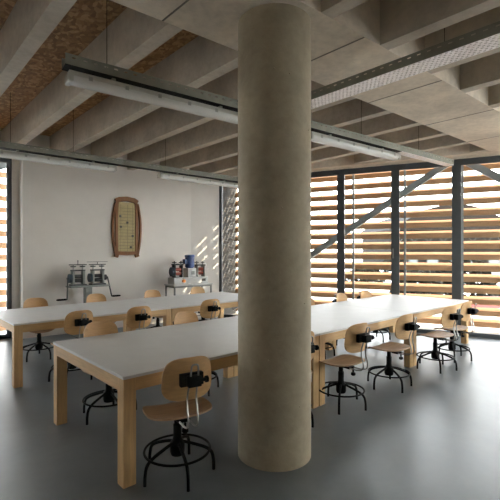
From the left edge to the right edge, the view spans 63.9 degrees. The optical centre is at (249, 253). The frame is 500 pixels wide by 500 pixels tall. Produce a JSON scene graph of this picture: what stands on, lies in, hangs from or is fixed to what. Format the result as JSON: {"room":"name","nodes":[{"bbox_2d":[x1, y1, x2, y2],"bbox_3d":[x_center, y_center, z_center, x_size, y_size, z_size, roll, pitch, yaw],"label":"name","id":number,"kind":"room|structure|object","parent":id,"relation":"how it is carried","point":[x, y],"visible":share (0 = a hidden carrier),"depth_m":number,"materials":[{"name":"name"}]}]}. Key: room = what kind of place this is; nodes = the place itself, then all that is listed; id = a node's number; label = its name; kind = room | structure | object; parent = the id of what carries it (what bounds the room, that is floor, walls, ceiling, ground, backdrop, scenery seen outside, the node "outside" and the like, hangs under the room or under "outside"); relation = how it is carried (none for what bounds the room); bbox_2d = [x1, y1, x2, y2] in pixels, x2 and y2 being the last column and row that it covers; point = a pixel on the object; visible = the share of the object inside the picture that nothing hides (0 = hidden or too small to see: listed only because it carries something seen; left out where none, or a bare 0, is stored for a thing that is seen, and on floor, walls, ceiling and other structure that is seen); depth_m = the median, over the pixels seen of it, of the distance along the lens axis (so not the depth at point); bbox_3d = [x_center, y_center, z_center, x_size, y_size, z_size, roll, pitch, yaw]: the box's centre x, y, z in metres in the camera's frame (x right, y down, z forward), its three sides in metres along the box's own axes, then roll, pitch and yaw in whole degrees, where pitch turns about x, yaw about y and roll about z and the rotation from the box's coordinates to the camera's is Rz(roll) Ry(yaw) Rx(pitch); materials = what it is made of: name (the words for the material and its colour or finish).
{"room":"classroom workshop","nodes":[
{"label":"classroom workshop","id":0,"kind":"room"},
{"bbox_2d":[20,135,190,338],"bbox_3d":[-2.897,-0.335,8.567,3.619,3.810,0.492,0,0,-35],"label":"wall","id":1,"kind":"structure","parent":0,"point":[66,212],"depth_m":8.12,"materials":[{"name":"white paint"}]},
{"bbox_2d":[0,162,5,169],"bbox_3d":[-5.837,-0.805,6.589,3.450,2.090,0.100,0,0,-43],"label":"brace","id":2,"kind":"object","parent":1,"relation":"attached to","point":[2,165],"visible":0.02,"depth_m":7.59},
{"bbox_2d":[0,157,19,338],"bbox_3d":[-4.839,-0.335,7.179,1.224,3.810,0.200,0,0,-43],"label":"window","id":3,"kind":"structure","parent":1,"relation":"in","point":[7,161],"depth_m":7.46,"materials":[{"name":"metal"}]},
{"bbox_2d":[111,197,141,257],"bbox_3d":[-2.633,-0.564,8.570,0.646,1.303,0.058,0,0,-38],"label":"framed board","id":4,"kind":"object","parent":1,"relation":"attached to","point":[126,214],"visible":1,"depth_m":8.57,"materials":[{"name":"paper"}]},
{"bbox_2d":[0,0,212,136],"bbox_3d":[0.749,-2.290,4.732,13.950,0.100,11.500,0,0,-43],"label":"ceiling","id":5,"kind":"structure","parent":0,"point":[85,21],"depth_m":4.47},
{"bbox_2d":[0,0,76,96],"bbox_3d":[-3.113,-2.020,4.775,0.130,0.440,5.679,0,0,-43],"label":"beam","id":6,"kind":"structure","parent":5,"relation":"attached to","point":[29,23],"depth_m":3.47,"materials":[{"name":"concrete"}]},
{"bbox_2d":[1,7,182,151],"bbox_3d":[-2.541,-2.020,5.271,0.130,0.440,5.734,0,0,-43],"label":"beam","id":7,"kind":"structure","parent":5,"relation":"attached to","point":[133,35],"depth_m":4.10,"materials":[{"name":"concrete"}]},
{"bbox_2d":[0,92,237,182],"bbox_3d":[-2.470,-1.841,6.278,7.363,0.798,0.130,0,0,-40],"label":"cable tray","id":8,"kind":"object","parent":5,"relation":"hanging from","point":[4,145],"visible":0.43,"depth_m":6.35,"materials":[{"name":"metal"}]},
{"bbox_2d":[0,150,116,171],"bbox_3d":[-2.862,-1.381,5.955,1.764,0.121,0.144,0,0,-40],"label":"strip light","id":9,"kind":"object","parent":8,"relation":"attached to","point":[17,155],"visible":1,"depth_m":5.89,"materials":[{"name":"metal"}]},
{"bbox_2d":[157,172,237,187],"bbox_3d":[-0.915,-1.381,7.563,1.764,0.121,0.144,0,0,-40],"label":"strip light","id":10,"kind":"object","parent":8,"relation":"attached to","point":[161,175],"visible":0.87,"depth_m":7.42,"materials":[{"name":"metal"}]},
{"bbox_2d":[50,36,237,157],"bbox_3d":[-1.902,-2.020,5.697,0.130,0.440,5.594,0,0,-43],"label":"beam","id":11,"kind":"structure","parent":5,"relation":"attached to","point":[202,60],"depth_m":4.85,"materials":[{"name":"concrete"}]},
{"bbox_2d":[91,68,311,163],"bbox_3d":[-1.309,-2.020,6.171,0.130,0.440,5.588,0,0,-43],"label":"beam","id":12,"kind":"structure","parent":5,"relation":"attached to","point":[162,123],"depth_m":6.25,"materials":[{"name":"concrete"}]},
{"bbox_2d":[127,81,355,169],"bbox_3d":[-0.716,-2.020,6.645,0.130,0.440,5.582,0,0,-43],"label":"beam","id":13,"kind":"structure","parent":5,"relation":"attached to","point":[214,131],"depth_m":6.85,"materials":[{"name":"concrete"}]},
{"bbox_2d":[62,0,453,165],"bbox_3d":[0.922,-1.841,4.846,5.879,0.798,0.131,0,0,-36],"label":"cable tray","id":14,"kind":"object","parent":5,"relation":"hanging from","point":[77,64],"visible":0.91,"depth_m":3.71,"materials":[{"name":"metal"}]},
{"bbox_2d":[64,69,237,123],"bbox_3d":[-0.718,-1.381,3.635,1.764,0.121,0.144,0,0,-36],"label":"strip light","id":15,"kind":"object","parent":14,"relation":"attached to","point":[72,78],"visible":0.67,"depth_m":3.44,"materials":[{"name":"white plastic"}]},
{"bbox_2d":[311,131,400,160],"bbox_3d":[1.379,-1.381,5.184,1.764,0.121,0.144,0,0,-36],"label":"strip light","id":16,"kind":"object","parent":14,"relation":"attached to","point":[329,140],"visible":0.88,"depth_m":5.07,"materials":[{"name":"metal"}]},
{"bbox_2d":[160,98,392,172],"bbox_3d":[-0.124,-2.020,7.119,0.130,0.440,5.576,0,0,-43],"label":"beam","id":17,"kind":"structure","parent":5,"relation":"attached to","point":[348,112],"depth_m":5.83,"materials":[{"name":"concrete"}]},
{"bbox_2d":[189,113,422,177],"bbox_3d":[0.469,-2.020,7.593,0.130,0.440,5.570,0,0,-43],"label":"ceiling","id":18,"kind":"structure","parent":5,"relation":"attached to","point":[391,122],"depth_m":6.12,"materials":[{"name":"concrete"}]},
{"bbox_2d":[321,0,367,18],"bbox_3d":[2.085,-2.020,1.421,0.130,0.440,4.424,0,0,-43],"label":"beam","id":19,"kind":"structure","parent":5,"relation":"attached to","point":[332,9],"depth_m":2.94,"materials":[{"name":"concrete"}]},
{"bbox_2d":[212,143,499,177],"bbox_3d":[4.067,-2.021,7.539,10.725,0.438,0.810,0,0,25],"label":"beam edge","id":20,"kind":"structure","parent":5,"relation":"attached to","point":[461,151],"depth_m":8.03,"materials":[{"name":"concrete"}]},
{"bbox_2d":[231,167,447,309],"bbox_3d":[1.845,-0.266,9.157,5.121,3.418,0.100,0,0,25],"label":"brace","id":21,"kind":"object","parent":20,"relation":"attached to","point":[434,171],"visible":0.5,"depth_m":8.69,"materials":[{"name":"grey metal"}]},
{"bbox_2d":[465,164,499,182],"bbox_3d":[6.149,-0.475,7.146,4.322,2.958,0.100,0,0,25],"label":"brace","id":22,"kind":"object","parent":20,"relation":"attached to","point":[485,171],"visible":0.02,"depth_m":7.82,"materials":[{"name":"grey metal"}]},
{"bbox_2d":[311,125,447,162],"bbox_3d":[1.623,-2.020,7.466,0.130,0.440,3.918,0,0,-43],"label":"beam","id":23,"kind":"structure","parent":5,"relation":"attached to","point":[408,135],"depth_m":6.57,"materials":[{"name":"concrete"}]},
{"bbox_2d":[311,21,499,108],"bbox_3d":[2.082,-1.886,2.577,0.210,0.708,4.930,0,0,-43],"label":"cable tray","id":24,"kind":"object","parent":5,"relation":"hanging from","point":[470,45],"visible":0.85,"depth_m":3.30,"materials":[{"name":"metal"}]},
{"bbox_2d":[354,135,468,163],"bbox_3d":[2.836,-2.020,7.276,0.130,0.440,2.094,0,0,-43],"label":"ceiling","id":25,"kind":"structure","parent":5,"relation":"attached to","point":[446,141],"depth_m":6.94,"materials":[{"name":"concrete"}]},
{"bbox_2d":[380,0,499,49],"bbox_3d":[2.659,-2.020,1.916,0.130,0.440,4.366,0,0,-43],"label":"beam","id":26,"kind":"structure","parent":5,"relation":"attached to","point":[402,22],"depth_m":3.23,"materials":[{"name":"concrete"}]},
{"bbox_2d":[425,6,499,73],"bbox_3d":[3.233,-2.020,2.410,0.130,0.440,4.306,0,0,-43],"label":"beam","id":27,"kind":"structure","parent":5,"relation":"attached to","point":[491,16],"depth_m":3.69,"materials":[{"name":"concrete"}]},
{"bbox_2d":[470,143,487,153],"bbox_3d":[4.049,-2.020,7.085,0.130,0.440,0.271,0,0,-43],"label":"ceiling","id":28,"kind":"structure","parent":5,"relation":"attached to","point":[473,148],"depth_m":7.08,"materials":[{"name":"concrete"}]},
{"bbox_2d":[460,52,499,92],"bbox_3d":[3.806,-2.020,2.905,0.130,0.440,4.247,0,0,-43],"label":"beam","id":29,"kind":"structure","parent":5,"relation":"attached to","point":[483,72],"depth_m":4.27,"materials":[{"name":"concrete"}]},
{"bbox_2d":[488,84,499,107],"bbox_3d":[4.380,-2.020,3.400,0.130,0.440,4.188,0,0,-43],"label":"beam","id":30,"kind":"structure","parent":5,"relation":"attached to","point":[494,90],"depth_m":4.85,"materials":[{"name":"concrete"}]},
{"bbox_2d":[191,178,218,318],"bbox_3d":[-1.164,-0.335,9.852,0.735,3.810,0.376,0,0,-29],"label":"wall","id":31,"kind":"structure","parent":0,"point":[204,197],"depth_m":9.74,"materials":[{"name":"white paint"}]},
{"bbox_2d":[219,180,237,317],"bbox_3d":[-0.398,-0.115,9.731,0.780,3.370,0.064,0,0,25],"label":"window","id":32,"kind":"structure","parent":31,"relation":"in","point":[220,187],"depth_m":9.85,"materials":[{"name":"metal"}]},
{"bbox_2d":[223,187,237,314],"bbox_3d":[-0.621,-0.335,10.409,0.200,4.010,0.920,0,0,25],"label":"wall","id":33,"kind":"structure","parent":0,"point":[229,208],"depth_m":10.37,"materials":[{"name":"grey concrete"}]},
{"bbox_2d":[0,317,499,499],"bbox_3d":[0.678,1.630,4.734,13.450,0.120,11.200,0,0,-43],"label":"floor","id":34,"kind":"structure","parent":0,"point":[438,438],"depth_m":3.42,"materials":[{"name":"grey concrete"}]},
{"bbox_2d":[23,298,53,361],"bbox_3d":[-3.202,1.130,6.097,0.506,0.880,0.592,0,0,-41],"label":"chair","id":35,"kind":"object","parent":34,"relation":"on","point":[31,302],"visible":0.37,"depth_m":6.04,"materials":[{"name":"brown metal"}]},
{"bbox_2d":[48,310,92,381],"bbox_3d":[-2.226,1.130,4.992,0.516,0.880,0.563,0,0,-19],"label":"chair","id":36,"kind":"object","parent":34,"relation":"on","point":[75,322],"visible":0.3,"depth_m":4.82,"materials":[{"name":"beige wood"}]},
{"bbox_2d":[0,299,171,387],"bbox_3d":[-2.462,1.195,5.915,2.126,0.750,1.450,0,0,-43],"label":"work table","id":37,"kind":"object","parent":34,"relation":"on","point":[18,321],"visible":0.84,"depth_m":5.40,"materials":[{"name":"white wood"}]},
{"bbox_2d":[65,284,108,337],"bbox_3d":[-3.100,1.087,7.665,0.720,0.965,0.400,0,0,-43],"label":"pedestal stand","id":38,"kind":"object","parent":34,"relation":"on","point":[87,290],"visible":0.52,"depth_m":7.59,"materials":[{"name":"grey metal"}]},
{"bbox_2d":[56,260,86,300],"bbox_3d":[-3.311,0.489,7.433,0.575,0.727,0.221,0,0,-43],"label":"mill","id":39,"kind":"object","parent":38,"relation":"on","point":[71,277],"visible":0.99,"depth_m":7.47,"materials":[{"name":"grey metal"}]},
{"bbox_2d":[87,261,120,296],"bbox_3d":[-2.869,0.505,7.846,0.615,0.696,0.221,0,0,-43],"label":"mill","id":40,"kind":"object","parent":38,"relation":"on","point":[92,278],"visible":0.98,"depth_m":7.77,"materials":[{"name":"grey metal"}]},
{"bbox_2d":[86,294,115,322],"bbox_3d":[-2.524,1.130,6.729,0.594,0.880,0.506,0,0,45],"label":"chair","id":41,"kind":"object","parent":34,"relation":"on","point":[92,297],"visible":0.15,"depth_m":6.88,"materials":[{"name":"beige wood"}]},
{"bbox_2d":[82,320,136,424],"bbox_3d":[-1.383,1.130,3.945,0.516,0.880,0.559,0,0,-10],"label":"chair","id":42,"kind":"object","parent":34,"relation":"on","point":[95,328],"visible":0.44,"depth_m":3.98,"materials":[{"name":"brown metal"}]},
{"bbox_2d":[126,306,150,329],"bbox_3d":[-1.549,1.130,5.404,0.584,0.880,0.513,0,0,45],"label":"chair","id":43,"kind":"object","parent":34,"relation":"on","point":[139,317],"visible":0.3,"depth_m":5.20,"materials":[{"name":"beige wood"}]},
{"bbox_2d":[144,290,162,328],"bbox_3d":[-1.745,1.130,7.450,0.506,0.880,0.602,0,0,-43],"label":"chair","id":44,"kind":"object","parent":34,"relation":"on","point":[149,293],"visible":0.27,"depth_m":7.54,"materials":[{"name":"beige wood"}]},
{"bbox_2d":[143,356,214,491],"bbox_3d":[-0.515,1.130,2.864,0.516,0.880,0.578,0,0,3],"label":"chair","id":45,"kind":"object","parent":34,"relation":"on","point":[184,380],"visible":1,"depth_m":2.72,"materials":[{"name":"brown wood"}]},
{"bbox_2d":[129,292,237,330],"bbox_3d":[-0.904,1.195,7.368,2.126,0.750,1.450,0,0,-43],"label":"work table","id":46,"kind":"object","parent":34,"relation":"on","point":[189,302],"visible":0.34,"depth_m":7.00,"materials":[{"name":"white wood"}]},
{"bbox_2d":[53,317,319,488],"bbox_3d":[-0.558,1.195,3.917,2.126,0.750,1.450,0,0,-43],"label":"work table","id":47,"kind":"object","parent":34,"relation":"on","point":[128,362],"visible":0.77,"depth_m":3.36,"materials":[{"name":"white laminate"}]},
{"bbox_2d":[164,283,212,319],"bbox_3d":[-1.353,1.117,8.884,0.980,0.905,0.440,0,0,-38],"label":"table","id":48,"kind":"object","parent":34,"relation":"on","point":[200,284],"visible":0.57,"depth_m":8.71,"materials":[{"name":"grey paint"}]},
{"bbox_2d":[168,255,207,284],"bbox_3d":[-1.353,0.345,8.861,0.850,0.640,0.335,0,0,-38],"label":"mill","id":49,"kind":"object","parent":48,"relation":"on","point":[188,275],"visible":1,"depth_m":8.79,"materials":[{"name":"grey paint"}]},
{"bbox_2d":[173,311,218,395],"bbox_3d":[-0.647,1.130,4.640,0.610,0.880,0.512,0,0,45],"label":"chair","id":50,"kind":"object","parent":34,"relation":"on","point":[181,317],"visible":0.23,"depth_m":4.78,"materials":[{"name":"beige wood"}]},
{"bbox_2d":[190,287,205,320],"bbox_3d":[-0.962,1.130,8.177,0.508,0.880,0.607,0,0,-42],"label":"chair","id":51,"kind":"object","parent":34,"relation":"on","point":[194,290],"visible":0.21,"depth_m":8.31,"materials":[{"name":"beige wood"}]},
{"bbox_2d":[200,299,220,319],"bbox_3d":[-0.685,1.130,6.237,0.512,0.880,0.585,0,0,-45],"label":"chair","id":52,"kind":"object","parent":34,"relation":"on","point":[210,308],"visible":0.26,"depth_m":6.03,"materials":[{"name":"beige wood"}]},
{"bbox_2d":[238,3,311,471],"bbox_3d":[0.193,-0.115,3.165,0.574,3.370,0.578,0,0,-43],"label":"column","id":53,"kind":"structure","parent":34,"relation":"on","point":[274,39],"depth_m":2.92,"materials":[{"name":"concrete"}]},
{"bbox_2d":[111,0,499,153],"bbox_3d":[0.364,-2.018,3.425,11.297,0.443,0.876,0,0,-39],"label":"ceiling","id":54,"kind":"structure","parent":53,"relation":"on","point":[343,46],"depth_m":3.70,"materials":[{"name":"concrete"}]},
{"bbox_2d":[311,331,318,427],"bbox_3d":[0.365,1.130,3.723,0.509,0.880,0.608,0,0,-35],"label":"chair","id":55,"kind":"object","parent":34,"relation":"on","point":[314,347],"visible":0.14,"depth_m":3.62,"materials":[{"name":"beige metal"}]},
{"bbox_2d":[231,303,413,405],"bbox_3d":[1.000,1.195,5.370,2.126,0.750,1.450,0,0,-43],"label":"work table","id":56,"kind":"object","parent":34,"relation":"on","point":[331,321],"visible":0.6,"depth_m":5.07,"materials":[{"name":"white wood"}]},
{"bbox_2d":[311,298,334,359],"bbox_3d":[0.992,1.130,6.191,0.513,0.880,0.584,0,0,-45],"label":"chair","id":57,"kind":"object","parent":34,"relation":"on","point":[312,299],"visible":0.05,"depth_m":6.15,"materials":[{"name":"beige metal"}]},
{"bbox_2d":[311,170,340,292],"bbox_3d":[1.457,-0.115,8.864,1.105,3.370,0.064,0,0,25],"label":"window","id":58,"kind":"structure","parent":34,"relation":"on","point":[337,173],"depth_m":8.62,"materials":[{"name":"metal"}]},
{"bbox_2d":[319,323,374,414],"bbox_3d":[0.982,1.130,4.139,0.506,0.880,0.596,0,0,-38],"label":"chair","id":59,"kind":"object","parent":34,"relation":"on","point":[357,336],"visible":0.94,"depth_m":4.00,"materials":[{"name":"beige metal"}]},
{"bbox_2d":[332,293,366,347],"bbox_3d":[1.734,1.130,6.853,0.516,0.880,0.561,0,0,-15],"label":"chair","id":60,"kind":"object","parent":34,"relation":"on","point":[340,296],"visible":0.23,"depth_m":6.99,"materials":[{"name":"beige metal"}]},
{"bbox_2d":[231,313,499,333],"bbox_3d":[4.951,1.640,7.761,12.140,0.100,0.840,0,0,25],"label":"ledge","id":61,"kind":"object","parent":34,"relation":"attached to","point":[421,327],"visible":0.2,"depth_m":8.28,"materials":[{"name":"concrete"}]},
{"bbox_2d":[235,162,499,328],"bbox_3d":[5.114,-0.285,8.097,12.130,3.910,0.188,0,0,25],"label":"louvers","id":62,"kind":"object","parent":61,"relation":"on","point":[484,278],"visible":0.48,"depth_m":8.79,"materials":[{"name":"wood"}]},
{"bbox_2d":[341,165,394,329],"bbox_3d":[2.451,-0.115,8.380,1.105,3.370,0.099,0,0,25],"label":"window","id":63,"kind":"structure","parent":34,"relation":"on","point":[388,168],"depth_m":8.34,"materials":[{"name":"metal"}]},
{"bbox_2d":[357,290,390,342],"bbox_3d":[2.252,1.130,7.364,0.510,0.880,0.588,0,0,-39],"label":"chair","id":64,"kind":"object","parent":34,"relation":"on","point":[364,293],"visible":0.3,"depth_m":7.47,"materials":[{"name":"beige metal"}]},
{"bbox_2d":[367,314,419,392],"bbox_3d":[1.664,1.130,4.730,0.505,0.880,0.606,0,0,-39],"label":"chair","id":65,"kind":"object","parent":34,"relation":"on","point":[405,324],"visible":1,"depth_m":4.62,"materials":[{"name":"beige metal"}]},
{"bbox_2d":[331,294,468,365],"bbox_3d":[2.559,1.195,6.823,2.126,0.750,1.450,0,0,-43],"label":"work table","id":66,"kind":"object","parent":34,"relation":"on","point":[422,307],"visible":0.53,"depth_m":6.58,"materials":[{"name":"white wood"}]},
{"bbox_2d":[395,159,455,334],"bbox_3d":[3.459,-0.115,7.928,1.105,3.370,0.064,0,0,25],"label":"window","id":67,"kind":"structure","parent":34,"relation":"on","point":[423,165],"depth_m":7.96,"materials":[{"name":"metal"}]},
{"bbox_2d":[416,306,463,373],"bbox_3d":[2.571,1.130,5.478,0.509,0.880,0.608,0,0,-34],"label":"chair","id":68,"kind":"object","parent":34,"relation":"on","point":[450,314],"visible":1,"depth_m":5.35,"materials":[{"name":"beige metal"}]},
{"bbox_2d":[434,301,478,362],"bbox_3d":[3.070,1.130,5.978,0.513,0.880,0.584,0,0,-45],"label":"chair","id":69,"kind":"object","parent":34,"relation":"on","point":[466,310],"visible":0.81,"depth_m":5.84,"materials":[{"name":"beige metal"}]},
{"bbox_2d":[456,156,499,338],"bbox_3d":[4.453,-0.115,7.444,1.105,3.370,0.099,0,0,25],"label":"window","id":70,"kind":"structure","parent":34,"relation":"on","point":[490,159],"depth_m":7.64,"materials":[{"name":"metal"}]},
{"label":"outside","id":71,"kind":"structure","parent":0,"visible":0},
{"bbox_2d":[0,259,499,333],"bbox_3d":[0.987,2.020,28.267,280.000,0.100,280.000,0,0,-43],"label":"ground","id":72,"kind":"structure","parent":71,"point":[2,262],"depth_m":21.95,"materials":[{"name":"white"}]},
{"bbox_2d":[0,172,5,331],"bbox_3d":[-6.523,-0.285,6.291,4.900,3.910,0.199,0,0,-43],"label":"screen","id":73,"kind":"object","parent":72,"relation":"on","point":[2,174],"visible":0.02,"depth_m":7.85,"materials":[{"name":"wood"}]},
{"bbox_2d":[345,269,385,281],"bbox_3d":[7.958,1.519,28.006,3.032,1.240,2.053,0,0,0],"label":"bush","id":74,"kind":"object","parent":72,"relation":"on","point":[355,270],"visible":0.36,"depth_m":27.49,"materials":[{"name":"green plant"}]},
{"bbox_2d":[377,259,412,272],"bbox_3d":[10.984,1.248,30.005,4.251,1.764,2.164,0,0,0],"label":"bush","id":75,"kind":"object","parent":72,"relation":"on","point":[384,260],"visible":0.12,"depth_m":29.85,"materials":[{"name":"green plant"}]},
{"bbox_2d":[389,270,448,294],"bbox_3d":[6.128,1.328,14.476,2.263,1.601,2.017,0,0,23],"label":"bush","id":76,"kind":"object","parent":72,"relation":"on","point":[407,271],"visible":0.22,"depth_m":14.12,"materials":[{"name":"green plant"}]},
{"bbox_2d":[361,205,499,271],"bbox_3d":[21.300,-1.580,48.816,12.400,7.100,15.568,0,0,0],"label":"arched hall","id":77,"kind":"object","parent":72,"relation":"on","point":[445,206],"visible":0.1,"depth_m":42.00,"materials":[{"name":"metal"}]},
{"bbox_2d":[443,260,484,262],"bbox_3d":[16.459,1.139,31.012,4.674,1.861,2.300,0,0,0],"label":"bush","id":78,"kind":"object","parent":72,"relation":"on","point":[445,261],"visible":0.16,"depth_m":30.67,"materials":[{"name":"green plant"}]},
{"bbox_2d":[442,271,499,295],"bbox_3d":[8.328,1.244,15.462,3.020,1.658,2.023,0,0,0],"label":"bush","id":79,"kind":"object","parent":72,"relation":"on","point":[446,272],"visible":0.11,"depth_m":15.16,"materials":[{"name":"green plant"}]},
{"bbox_2d":[472,296,499,307],"bbox_3d":[7.600,1.660,12.600,1.800,0.620,0.060,0,0,0],"label":"barrier","id":80,"kind":"object","parent":72,"relation":"on","point":[480,306],"visible":0.08,"depth_m":12.57,"materials":[{"name":"red paint"}]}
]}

